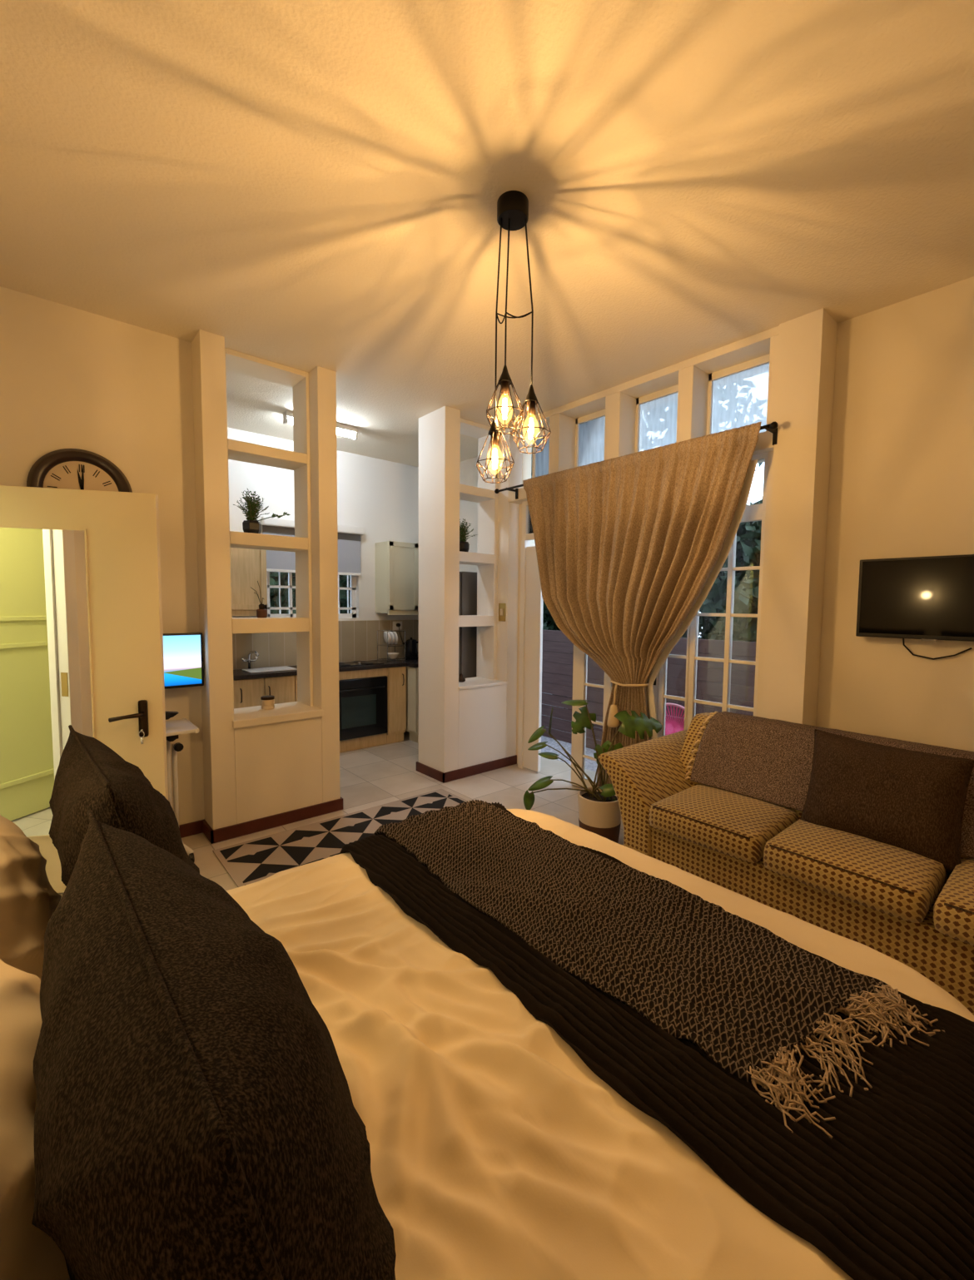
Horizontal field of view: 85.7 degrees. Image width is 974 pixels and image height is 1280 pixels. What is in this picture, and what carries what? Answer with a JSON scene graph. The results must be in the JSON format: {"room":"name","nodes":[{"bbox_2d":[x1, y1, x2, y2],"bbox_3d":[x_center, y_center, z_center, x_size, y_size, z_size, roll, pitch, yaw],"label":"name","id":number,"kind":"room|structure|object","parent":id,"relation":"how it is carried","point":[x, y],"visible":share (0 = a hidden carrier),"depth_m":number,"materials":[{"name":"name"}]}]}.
{"room":"studio apartment","nodes":[
{"label":"studio apartment","id":0,"kind":"room"},
{"bbox_2d":[0,286,204,824],"bbox_3d":[-2.303,-0.272,3.019,1.160,3.070,0.180,-3,5,-40],"label":"wall","id":1,"kind":"structure","parent":0,"point":[121,393],"depth_m":3.01,"materials":[{"name":"beige paint"}]},
{"bbox_2d":[26,448,132,492],"bbox_3d":[-2.224,-0.814,2.891,0.464,0.464,0.034,-3,5,-40],"label":"wall clock","id":2,"kind":"object","parent":1,"relation":"attached to","point":[69,468],"visible":0.46,"depth_m":2.87,"materials":[{"name":"brown wood"}]},
{"bbox_2d":[163,632,203,689],"bbox_3d":[-1.960,0.124,3.140,0.450,0.330,0.130,-3,5,-40],"label":"monitor","id":3,"kind":"object","parent":1,"relation":"attached to","point":[182,652],"visible":0.48,"depth_m":3.17,"materials":[{"name":"black plastic"}]},
{"bbox_2d":[227,426,418,669],"bbox_3d":[-1.901,-0.430,5.397,3.350,3.070,0.200,-3,5,-40],"label":"wall","id":4,"kind":"structure","parent":0,"point":[380,497],"depth_m":5.68,"materials":[{"name":"white paint"}]},
{"bbox_2d":[232,615,257,617],"bbox_3d":[-2.347,-0.179,4.662,0.600,0.062,0.336,-3,5,-40],"label":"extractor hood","id":5,"kind":"object","parent":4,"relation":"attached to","point":[232,616],"visible":0.04,"depth_m":4.69,"materials":[{"name":"grey metal"}]},
{"bbox_2d":[230,547,267,615],"bbox_3d":[-2.353,-0.582,4.662,0.680,0.735,0.306,-3,5,-40],"label":"upper cabinet","id":6,"kind":"object","parent":4,"relation":"attached to","point":[248,566],"visible":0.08,"depth_m":4.67,"materials":[{"name":"brown wood"}]},
{"bbox_2d":[267,571,356,617],"bbox_3d":[-1.819,-0.683,5.449,0.960,0.910,0.080,-3,5,-40],"label":"window","id":7,"kind":"structure","parent":4,"relation":"in","point":[353,578],"depth_m":5.30,"materials":[{"name":"white paint"}]},
{"bbox_2d":[261,515,364,575],"bbox_3d":[-1.731,-0.932,5.323,1.050,0.515,0.074,-3,5,-40],"label":"roller blind","id":8,"kind":"object","parent":4,"relation":"attached to","point":[349,537],"visible":0.61,"depth_m":5.21,"materials":[{"name":"grey fabric"}]},
{"bbox_2d":[232,620,418,669],"bbox_3d":[-1.799,0.028,5.380,3.050,0.440,0.012,-3,5,-40],"label":"tiles","id":9,"kind":"structure","parent":4,"relation":"attached to","point":[357,639],"depth_m":5.59,"materials":[{"name":"beige tile"}]},
{"bbox_2d":[392,621,404,647],"bbox_3d":[-0.992,-0.018,6.007,0.154,0.386,0.081,-3,5,-40],"label":"wall socket","id":10,"kind":"object","parent":9,"relation":"attached to","point":[396,625],"visible":0.93,"depth_m":6.00,"materials":[{"name":"white plastic"}]},
{"bbox_2d":[375,540,418,615],"bbox_3d":[-0.857,-0.680,5.939,0.740,0.785,0.306,-3,5,-40],"label":"upper cabinet","id":11,"kind":"object","parent":4,"relation":"attached to","point":[396,563],"visible":0.62,"depth_m":5.70,"materials":[{"name":"beige wood"}]},
{"bbox_2d":[58,730,623,897],"bbox_3d":[-0.043,1.347,2.738,4.110,0.080,6.650,-3,5,-40],"label":"floor","id":12,"kind":"structure","parent":0,"point":[375,776],"depth_m":4.25,"materials":[{"name":"tile"}]},
{"bbox_2d":[165,711,199,862],"bbox_3d":[-1.873,0.820,3.011,0.360,0.900,0.369,-3,5,-40],"label":"trolley","id":13,"kind":"object","parent":12,"relation":"on","point":[174,728],"visible":0.46,"depth_m":3.02,"materials":[{"name":"white metal"}]},
{"bbox_2d":[165,718,199,736],"bbox_3d":[-1.861,0.509,2.989,0.346,0.033,0.355,-3,5,-40],"label":"tray","id":14,"kind":"object","parent":13,"relation":"on","point":[178,726],"depth_m":2.98,"materials":[{"name":"white plastic"}]},
{"bbox_2d":[233,675,294,708],"bbox_3d":[-2.110,0.733,4.851,0.543,0.820,0.460,-3,5,-40],"label":"base cabinet","id":15,"kind":"object","parent":12,"relation":"on","point":[247,692],"visible":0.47,"depth_m":4.67,"materials":[{"name":"brown wood"}]},
{"bbox_2d":[294,674,297,701],"bbox_3d":[-1.764,0.716,5.146,0.363,0.820,0.460,-3,5,-40],"label":"base cabinet","id":16,"kind":"object","parent":12,"relation":"on","point":[295,676],"visible":0.13,"depth_m":4.87,"materials":[{"name":"brown wood"}]},
{"bbox_2d":[212,788,468,887],"bbox_3d":[-0.655,1.259,3.276,1.675,0.009,1.070,-3,5,-40],"label":"rug","id":17,"kind":"object","parent":12,"relation":"on","point":[256,860],"visible":0.41,"depth_m":3.29,"materials":[{"name":"fabric"}]},
{"bbox_2d":[338,667,388,752],"bbox_3d":[-1.406,0.697,5.482,0.616,0.820,0.415,-3,5,-40],"label":"housing","id":18,"kind":"object","parent":12,"relation":"on","point":[379,739],"visible":0.36,"depth_m":5.37,"materials":[{"name":"brown wood"}]},
{"bbox_2d":[338,675,387,740],"bbox_3d":[-1.379,0.679,5.450,0.582,0.600,0.427,-3,5,-40],"label":"oven","id":19,"kind":"object","parent":18,"relation":"in","point":[363,702],"visible":0.67,"depth_m":5.32,"materials":[{"name":"black glass"}]},
{"bbox_2d":[386,666,406,744],"bbox_3d":[-1.076,0.683,5.735,0.210,0.820,0.460,-3,5,-40],"label":"base cabinet","id":20,"kind":"object","parent":12,"relation":"on","point":[396,676],"visible":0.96,"depth_m":5.59,"materials":[{"name":"brown wood"}]},
{"bbox_2d":[405,666,418,743],"bbox_3d":[-0.696,0.670,5.971,0.645,0.820,0.595,-3,5,-40],"label":"base cabinet","id":21,"kind":"object","parent":12,"relation":"on","point":[412,673],"visible":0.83,"depth_m":5.59,"materials":[{"name":"beige wood"}]},
{"bbox_2d":[233,658,418,679],"bbox_3d":[-1.598,0.285,5.164,3.035,0.039,0.601,-3,5,-40],"label":"countertop","id":22,"kind":"structure","parent":21,"relation":"on","point":[238,674],"depth_m":5.16,"materials":[{"name":"stone"}]},
{"bbox_2d":[240,650,258,669],"bbox_3d":[-2.205,0.187,4.887,0.155,0.181,0.138,-1,4,-27],"label":"tap","id":23,"kind":"object","parent":22,"relation":"on","point":[249,660],"visible":0.98,"depth_m":4.92,"materials":[{"name":"silver metal"}]},
{"bbox_2d":[241,665,297,673],"bbox_3d":[-2.021,0.273,4.892,0.420,0.012,0.270,-3,5,-40],"label":"sink","id":24,"kind":"object","parent":22,"relation":"in","point":[285,667],"visible":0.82,"depth_m":4.85,"materials":[{"name":"silver metal"}]},
{"bbox_2d":[338,659,383,666],"bbox_3d":[-1.380,0.232,5.433,0.540,0.032,0.320,-3,5,-40],"label":"cooktop","id":25,"kind":"object","parent":22,"relation":"in","point":[369,662],"visible":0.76,"depth_m":5.41,"materials":[{"name":"black glass"}]},
{"bbox_2d":[377,630,405,662],"bbox_3d":[-1.053,0.061,5.780,0.228,0.333,0.227,-3,5,-40],"label":"dish rack","id":26,"kind":"object","parent":22,"relation":"on","point":[387,631],"visible":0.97,"depth_m":5.76,"materials":[{"name":"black metal"}]},
{"bbox_2d":[382,631,391,644],"bbox_3d":[-1.093,-0.027,5.739,0.034,0.154,0.156,-3,5,-40],"label":"plate","id":27,"kind":"object","parent":26,"relation":"in","point":[384,634],"visible":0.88,"depth_m":5.72,"materials":[{"name":"white ceramic"}]},
{"bbox_2d":[387,631,394,644],"bbox_3d":[-1.059,-0.028,5.768,0.034,0.154,0.156,-3,5,-40],"label":"plate","id":28,"kind":"object","parent":26,"relation":"in","point":[392,637],"visible":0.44,"depth_m":5.73,"materials":[{"name":"white ceramic"}]},
{"bbox_2d":[387,652,399,658],"bbox_3d":[-1.033,0.173,5.779,0.136,0.060,0.136,-3,5,-40],"label":"bowl","id":29,"kind":"object","parent":26,"relation":"in","point":[391,655],"visible":0.94,"depth_m":5.74,"materials":[{"name":"white ceramic"}]},
{"bbox_2d":[391,631,397,644],"bbox_3d":[-1.025,-0.030,5.797,0.034,0.154,0.156,-3,5,-40],"label":"plate","id":30,"kind":"object","parent":26,"relation":"in","point":[394,633],"visible":0.47,"depth_m":5.76,"materials":[{"name":"white ceramic"}]},
{"bbox_2d":[401,637,418,659],"bbox_3d":[-0.844,0.093,5.965,0.199,0.247,0.164,2,4,20],"label":"kettle","id":31,"kind":"object","parent":22,"relation":"on","point":[411,652],"visible":0.86,"depth_m":5.92,"materials":[{"name":"black"}]},
{"bbox_2d":[458,571,476,678],"bbox_3d":[-0.274,0.220,5.430,0.663,1.800,0.640,-3,5,-40],"label":"fridge","id":32,"kind":"object","parent":12,"relation":"on","point":[468,580],"visible":0.12,"depth_m":5.06,"materials":[{"name":"grey metal"}]},
{"bbox_2d":[523,699,662,843],"bbox_3d":[0.628,0.827,3.352,0.881,0.887,0.356,2,4,25],"label":"monstera plant","id":33,"kind":"object","parent":12,"relation":"on","point":[599,813],"visible":0.82,"depth_m":3.28,"materials":[{"name":"green plant"}]},
{"bbox_2d":[598,712,973,1015],"bbox_3d":[1.693,0.930,2.249,0.937,0.850,2.356,-3,5,-40],"label":"sofa","id":34,"kind":"object","parent":12,"relation":"on","point":[904,905],"visible":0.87,"depth_m":2.15,"materials":[{"name":"brown fabric"}]},
{"bbox_2d":[648,783,798,863],"bbox_3d":[1.154,0.862,2.567,0.537,0.140,0.520,-3,5,-40],"label":"seat cushion","id":35,"kind":"object","parent":34,"relation":"on","point":[737,826],"depth_m":2.44,"materials":[{"name":"beige fabric"}]},
{"bbox_2d":[684,711,973,858],"bbox_3d":[1.901,0.682,2.356,0.489,0.428,1.919,-3,5,-40],"label":"throw","id":36,"kind":"object","parent":34,"relation":"on","point":[764,759],"visible":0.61,"depth_m":2.69,"materials":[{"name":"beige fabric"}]},
{"bbox_2d":[763,818,948,922],"bbox_3d":[1.509,0.893,2.154,0.537,0.140,0.530,-3,5,-40],"label":"seat cushion","id":37,"kind":"object","parent":34,"relation":"on","point":[899,883],"depth_m":2.00,"materials":[{"name":"beige fabric"}]},
{"bbox_2d":[799,729,973,873],"bbox_3d":[1.683,0.664,2.250,0.318,0.449,0.563,-3,5,-40],"label":"cushion","id":38,"kind":"object","parent":34,"relation":"on","point":[914,801],"visible":0.91,"depth_m":2.13,"materials":[{"name":"fabric"}]},
{"bbox_2d":[932,858,973,946],"bbox_3d":[1.861,0.924,1.743,0.537,0.140,0.515,-3,5,-40],"label":"seat cushion","id":39,"kind":"object","parent":34,"relation":"on","point":[953,911],"depth_m":1.76,"materials":[{"name":"beige fabric"}]},
{"bbox_3d":[-0.096,1.147,1.179,1.900,0.530,1.600,-3,5,-40],"label":"bed","id":40,"kind":"object","parent":12,"relation":"on","visible":0},
{"bbox_2d":[225,808,973,1279],"bbox_3d":[-0.059,1.102,1.217,2.009,0.704,1.784,-3,5,-40],"label":"duvet","id":41,"kind":"object","parent":40,"relation":"on","point":[497,1153],"visible":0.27,"depth_m":0.90,"materials":[{"name":"beige fabric"}]},
{"bbox_2d":[0,814,61,980],"bbox_3d":[-1.064,0.609,1.073,0.316,0.445,0.660,-3,5,-40],"label":"pillow","id":42,"kind":"object","parent":41,"relation":"on","point":[28,900],"visible":0.48,"depth_m":1.02,"materials":[{"name":"beige fabric"}]},
{"bbox_2d":[0,958,70,1279],"bbox_3d":[-0.636,0.646,0.586,0.343,0.426,0.623,-3,5,-40],"label":"pillow","id":43,"kind":"object","parent":41,"relation":"on","point":[27,1252],"visible":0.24,"depth_m":0.53,"materials":[{"name":"beige fabric"}]},
{"bbox_2d":[48,724,199,886],"bbox_3d":[-0.827,0.509,1.203,0.265,0.550,0.605,-3,5,-40],"label":"cushion","id":44,"kind":"object","parent":41,"relation":"on","point":[90,775],"visible":0.48,"depth_m":1.04,"materials":[{"name":"fabric"}]},
{"bbox_2d":[31,809,396,1279],"bbox_3d":[-0.338,0.555,0.629,0.309,0.550,0.685,-3,5,-40],"label":"cushion","id":45,"kind":"object","parent":41,"relation":"on","point":[196,1118],"visible":1,"depth_m":0.43,"materials":[{"name":"fabric"}]},
{"bbox_2d":[338,802,973,1279],"bbox_3d":[0.280,1.007,1.498,0.790,0.559,1.863,-3,5,-40],"label":"throw","id":46,"kind":"object","parent":41,"relation":"on","point":[890,1196],"visible":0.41,"depth_m":0.89,"materials":[{"name":"black fabric"}]},
{"bbox_2d":[372,799,944,1138],"bbox_3d":[0.220,0.816,1.589,0.584,0.237,1.666,-3,5,-40],"label":"throw blanket","id":47,"kind":"object","parent":46,"relation":"on","point":[712,978],"visible":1,"depth_m":1.26,"materials":[{"name":"fabric"}]},
{"bbox_2d":[191,329,521,829],"bbox_3d":[-0.814,-0.335,4.153,2.621,3.070,0.390,-3,5,-40],"label":"wall","id":48,"kind":"structure","parent":0,"point":[250,773],"depth_m":3.68,"materials":[{"name":"beige paint"}]},
{"bbox_2d":[250,580,267,617],"bbox_3d":[-1.564,-0.279,3.609,0.097,0.253,0.067,0,4,-13],"label":"potted plant","id":49,"kind":"object","parent":48,"relation":"on","point":[261,612],"visible":0.98,"depth_m":3.60,"materials":[{"name":"brown ceramic"}]},
{"bbox_2d":[178,797,343,843],"bbox_3d":[-1.927,1.211,3.305,1.993,0.080,0.405,-3,5,-40],"label":"baseboard","id":50,"kind":"structure","parent":48,"relation":"attached to","point":[225,833],"depth_m":3.41,"materials":[{"name":"brown wood"}]},
{"bbox_2d":[233,487,290,533],"bbox_3d":[-1.522,-0.864,3.556,0.346,0.307,0.197,0,4,-14],"label":"potted fern","id":51,"kind":"object","parent":48,"relation":"on","point":[251,524],"visible":1,"depth_m":3.52,"materials":[{"name":"green plant"}]},
{"bbox_2d":[242,520,261,533],"bbox_3d":[-1.585,-0.755,3.545,0.122,0.091,0.106,-3,5,-40],"label":"pot","id":52,"kind":"object","parent":51,"relation":"attached to","point":[248,526],"depth_m":3.50,"materials":[{"name":"black ceramic"}]},
{"bbox_2d":[232,701,323,728],"bbox_3d":[-1.491,0.507,3.619,0.585,0.050,0.415,-3,5,-40],"label":"sill","id":53,"kind":"structure","parent":48,"relation":"attached to","point":[286,711],"depth_m":3.53,"materials":[{"name":"beige paint"}]},
{"bbox_2d":[260,695,274,709],"bbox_3d":[-1.526,0.435,3.660,0.090,0.085,0.090,-3,5,-40],"label":"candle jar","id":54,"kind":"object","parent":53,"relation":"on","point":[267,702],"visible":1,"depth_m":3.63,"materials":[{"name":"beige glass"}]},
{"bbox_2d":[416,754,516,783],"bbox_3d":[-0.177,1.125,4.811,0.847,0.080,0.420,-3,5,-40],"label":"baseboard","id":55,"kind":"structure","parent":48,"relation":"attached to","point":[429,771],"depth_m":4.59,"materials":[{"name":"brown wood"}]},
{"bbox_2d":[459,518,477,551],"bbox_3d":[-0.214,-0.928,4.695,0.260,0.297,0.227,0,4,-10],"label":"potted fern","id":56,"kind":"object","parent":48,"relation":"on","point":[463,545],"visible":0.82,"depth_m":4.65,"materials":[{"name":"green plant"}]},
{"bbox_2d":[459,541,469,551],"bbox_3d":[-0.220,-0.826,4.685,0.126,0.094,0.126,-3,5,-40],"label":"pot","id":57,"kind":"object","parent":56,"relation":"attached to","point":[463,546],"depth_m":4.63,"materials":[{"name":"ceramic"}]},
{"bbox_2d":[458,676,507,689],"bbox_3d":[-0.152,0.389,4.766,0.557,0.025,0.405,-3,5,-40],"label":"trim ledge","id":58,"kind":"object","parent":48,"relation":"attached to","point":[469,682],"visible":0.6,"depth_m":4.69,"materials":[{"name":"white paint"}]},
{"bbox_2d":[458,670,465,682],"bbox_3d":[-0.234,0.304,4.733,0.083,0.144,0.080,-3,5,-40],"label":"ornament","id":59,"kind":"object","parent":58,"relation":"on","point":[461,679],"visible":0.89,"depth_m":4.71,"materials":[{"name":"brown metal"}]},
{"bbox_2d":[498,603,506,621],"bbox_3d":[0.136,-0.253,4.810,0.014,0.165,0.090,-3,5,-40],"label":"light switch","id":60,"kind":"object","parent":48,"relation":"attached to","point":[501,606],"visible":1,"depth_m":4.80,"materials":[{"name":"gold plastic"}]},
{"bbox_2d":[459,456,477,572],"bbox_3d":[-1.364,-0.386,4.832,3.270,3.070,1.360,-3,5,-40],"label":"wall","id":61,"kind":"structure","parent":0,"point":[468,468],"depth_m":5.76,"materials":[{"name":"white paint"}]},
{"bbox_2d":[0,0,973,466],"bbox_3d":[-0.032,-1.812,2.475,4.300,0.120,6.800,-3,5,-40],"label":"ceiling","id":62,"kind":"structure","parent":0,"point":[301,185],"depth_m":1.95,"materials":[{"name":"beige paint"}]},
{"bbox_2d":[282,410,292,424],"bbox_3d":[-1.668,-1.837,4.368,0.077,0.114,0.080,-3,5,-40],"label":"ceiling light","id":63,"kind":"object","parent":62,"relation":"attached to","point":[287,415],"depth_m":4.36,"materials":[{"name":"white ceramic"}]},
{"bbox_2d":[336,422,357,440],"bbox_3d":[-1.270,-1.857,4.709,0.200,0.113,0.080,-3,5,-40],"label":"ceiling light","id":64,"kind":"object","parent":62,"relation":"attached to","point":[346,430],"depth_m":4.69,"materials":[{"name":"white ceramic"}]},
{"bbox_2d":[475,190,550,483],"bbox_3d":[0.107,-1.179,2.072,0.297,1.086,0.190,1,4,0],"label":"pendant lamp","id":65,"kind":"object","parent":62,"relation":"hanging from","point":[512,205],"visible":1,"depth_m":2.06,"materials":[{"name":"black metal"}]},
{"bbox_2d":[490,431,499,446],"bbox_3d":[0.032,-0.805,2.094,0.036,0.060,0.036,-3,5,-40],"label":"socket","id":66,"kind":"object","parent":65,"relation":"attached to","point":[494,435],"depth_m":2.08,"materials":[{"name":"brown metal"}]},
{"bbox_2d":[500,380,509,396],"bbox_3d":[0.071,-0.997,2.075,0.036,0.060,0.036,-3,5,-40],"label":"socket","id":67,"kind":"object","parent":65,"relation":"attached to","point":[504,392],"depth_m":2.06,"materials":[{"name":"brown metal"}]},
{"bbox_2d":[526,400,535,416],"bbox_3d":[0.174,-0.918,2.073,0.036,0.060,0.036,-3,5,-40],"label":"socket","id":68,"kind":"object","parent":65,"relation":"attached to","point":[530,404],"depth_m":2.06,"materials":[{"name":"brown metal"}]},
{"bbox_2d":[761,307,837,726],"bbox_3d":[1.781,-0.235,3.040,0.230,3.070,0.217,-3,5,-40],"label":"wall column","id":69,"kind":"structure","parent":0,"point":[806,343],"depth_m":2.93,"materials":[{"name":"beige paint"}]},
{"bbox_2d":[816,276,973,751],"bbox_3d":[2.688,-0.175,2.274,0.150,3.070,2.570,-3,5,-40],"label":"wall","id":70,"kind":"structure","parent":0,"point":[901,475],"depth_m":2.75,"materials":[{"name":"beige paint"}]},
{"bbox_2d":[507,325,778,764],"bbox_3d":[0.888,-0.319,4.141,0.290,3.070,2.623,-3,5,-40],"label":"wall window","id":71,"kind":"structure","parent":70,"relation":"in","point":[618,402],"depth_m":3.50,"materials":[{"name":"beige paint"}]},
{"bbox_2d":[521,501,534,540],"bbox_3d":[0.852,-1.011,4.074,0.044,0.340,1.618,-3,5,-40],"label":"window","id":72,"kind":"structure","parent":71,"relation":"attached to","point":[527,528],"depth_m":4.64,"materials":[{"name":"beige wood"}]},
{"bbox_2d":[517,540,543,772],"bbox_3d":[0.393,0.147,4.678,0.060,2.060,0.240,-3,5,-40],"label":"door","id":73,"kind":"structure","parent":71,"relation":"attached to","point":[531,599],"depth_m":4.67,"materials":[{"name":"white paint"}]},
{"bbox_2d":[531,427,549,477],"bbox_3d":[0.548,-1.580,4.583,0.040,0.520,0.385,-3,5,-40],"label":"window","id":74,"kind":"structure","parent":71,"relation":"attached to","point":[540,459],"depth_m":4.66,"materials":[{"name":"beige"}]},
{"bbox_2d":[574,409,605,467],"bbox_3d":[0.888,-1.550,4.187,0.040,0.520,0.446,-3,5,-40],"label":"window","id":75,"kind":"structure","parent":71,"relation":"attached to","point":[586,426],"depth_m":4.27,"materials":[{"name":"beige"}]},
{"bbox_2d":[570,644,659,787],"bbox_3d":[0.949,0.194,3.985,0.104,2.050,0.778,-3,5,-40],"label":"door","id":76,"kind":"structure","parent":71,"relation":"attached to","point":[580,658],"depth_m":4.24,"materials":[{"name":"beige wood"}]},
{"bbox_2d":[494,421,778,499],"bbox_3d":[0.868,-1.217,3.779,0.149,0.092,2.322,-3,5,-40],"label":"curtain rod","id":77,"kind":"object","parent":71,"relation":"attached to","point":[772,427],"visible":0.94,"depth_m":2.98,"materials":[{"name":"black metal"}]},
{"bbox_2d":[522,421,761,787],"bbox_3d":[0.899,-0.039,3.706,0.187,2.452,1.881,-3,5,-40],"label":"curtain","id":78,"kind":"object","parent":77,"relation":"hanging from","point":[630,548],"visible":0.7,"depth_m":3.53,"materials":[{"name":"fabric"}]},
{"bbox_2d":[606,679,648,727],"bbox_3d":[0.983,0.445,3.658,0.270,0.315,0.195,2,4,21],"label":"tie","id":79,"kind":"object","parent":78,"relation":"attached to","point":[612,721],"visible":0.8,"depth_m":3.62,"materials":[{"name":"beige fabric"}]},
{"bbox_2d":[635,384,678,452],"bbox_3d":[1.264,-1.516,3.749,0.040,0.520,0.450,-3,5,-40],"label":"window","id":80,"kind":"structure","parent":71,"relation":"attached to","point":[671,391],"depth_m":3.80,"materials":[{"name":"beige"}]},
{"bbox_2d":[657,625,689,737],"bbox_3d":[1.296,0.227,3.626,0.044,2.060,0.218,-3,5,-40],"label":"window","id":81,"kind":"structure","parent":71,"relation":"attached to","point":[662,672],"depth_m":3.67,"materials":[{"name":"beige wood"}]},
{"bbox_2d":[686,511,765,730],"bbox_3d":[1.515,0.246,3.371,0.044,2.060,0.450,-3,5,-40],"label":"glazed door","id":82,"kind":"structure","parent":71,"relation":"attached to","point":[754,516],"depth_m":3.31,"materials":[{"name":"beige wood"}]},
{"bbox_2d":[706,353,768,435],"bbox_3d":[1.627,-1.484,3.326,0.040,0.520,0.460,-3,5,-40],"label":"window","id":83,"kind":"structure","parent":71,"relation":"attached to","point":[714,378],"depth_m":3.35,"materials":[{"name":"beige"}]},
{"bbox_2d":[743,451,768,513],"bbox_3d":[1.526,-0.951,3.290,0.044,0.340,0.450,-3,5,-40],"label":"window","id":84,"kind":"structure","parent":71,"relation":"attached to","point":[760,507],"depth_m":3.13,"materials":[{"name":"beige"}]},
{"bbox_2d":[855,554,973,659],"bbox_3d":[2.268,-0.154,2.581,0.093,0.516,0.740,-3,5,-40],"label":"television","id":85,"kind":"object","parent":70,"relation":"attached to","point":[930,597],"visible":1,"depth_m":2.64,"materials":[{"name":"black plastic"}]},
{"bbox_3d":[-1.148,-0.103,0.690,0.120,3.070,5.150,-3,5,-40],"label":"wall","id":86,"kind":"structure","parent":0,"visible":0},
{"bbox_3d":[-2.411,0.259,2.194,0.145,2.120,0.690,-3,5,-40],"label":"doorway","id":87,"kind":"structure","parent":86,"relation":"in","visible":0},
{"bbox_2d":[0,485,168,893],"bbox_3d":[-2.118,0.275,2.586,0.920,2.018,0.102,0,4,-14],"label":"door","id":88,"kind":"structure","parent":87,"relation":"attached to","point":[81,635],"depth_m":2.60,"materials":[{"name":"beige paint"}]},
{"bbox_2d":[0,525,94,838],"bbox_3d":[-2.214,0.220,2.566,0.499,1.528,0.007,0,4,-14],"label":"mirror","id":89,"kind":"object","parent":88,"relation":"attached to","point":[47,603],"depth_m":2.57,"materials":[{"name":"mirror"}]},
{"label":"outside","id":90,"kind":"structure","parent":0,"visible":0},
{"bbox_2d":[540,692,681,772],"bbox_3d":[0.318,0.965,8.926,16.000,0.090,19.000,-3,5,-40],"label":"ground","id":91,"kind":"structure","parent":90,"point":[591,765],"depth_m":5.49,"materials":[{"name":"grey concrete"}]},
{"bbox_2d":[269,571,296,614],"bbox_3d":[-2.961,-0.623,6.957,1.622,3.330,1.833,-3,5,-40],"label":"shrub","id":92,"kind":"object","parent":91,"relation":"on","point":[274,576],"visible":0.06,"depth_m":6.38,"materials":[{"name":"green plant"}]},
{"bbox_2d":[339,575,350,613],"bbox_3d":[-2.008,-0.755,7.866,1.248,3.488,1.454,-3,5,-40],"label":"shrub","id":93,"kind":"object","parent":91,"relation":"on","point":[343,578],"visible":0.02,"depth_m":7.35,"materials":[{"name":"green plant"}]},
{"bbox_2d":[530,422,604,477],"bbox_3d":[1.842,-2.528,12.234,3.192,6.503,3.600,-3,5,-40],"label":"tree","id":94,"kind":"object","parent":91,"relation":"on","point":[593,453],"visible":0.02,"depth_m":11.07,"materials":[{"name":"green plant"}]},
{"bbox_2d":[542,601,687,715],"bbox_3d":[1.688,-0.423,7.249,2.058,3.075,2.346,-3,5,-40],"label":"dense tree","id":95,"kind":"object","parent":91,"relation":"on","point":[548,623],"visible":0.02,"depth_m":7.04,"materials":[{"name":"green plant"}]},
{"bbox_2d":[540,630,756,749],"bbox_3d":[0.757,0.506,5.968,0.100,1.235,10.000,-3,5,-40],"label":"fence","id":96,"kind":"object","parent":91,"relation":"on","point":[557,667],"visible":0.19,"depth_m":4.82,"materials":[{"name":"grey wood"}]},
{"bbox_2d":[664,703,684,735],"bbox_3d":[1.492,0.895,4.312,0.344,0.705,0.423,-3,5,-40],"label":"garden chair","id":97,"kind":"object","parent":91,"relation":"on","point":[671,726],"visible":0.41,"depth_m":4.37,"materials":[{"name":"pink plastic"}]},
{"bbox_2d":[641,380,764,471],"bbox_3d":[3.795,-1.922,9.642,2.279,5.681,2.649,-3,5,-40],"label":"tree","id":98,"kind":"object","parent":91,"relation":"on","point":[731,414],"visible":0.19,"depth_m":9.03,"materials":[{"name":"green plant"}]},
{"bbox_2d":[698,498,762,657],"bbox_3d":[3.241,-0.227,5.425,2.083,2.971,2.294,-1,4,-16],"label":"dense tree","id":99,"kind":"object","parent":91,"relation":"on","point":[748,533],"visible":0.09,"depth_m":5.20,"materials":[{"name":"green plant"}]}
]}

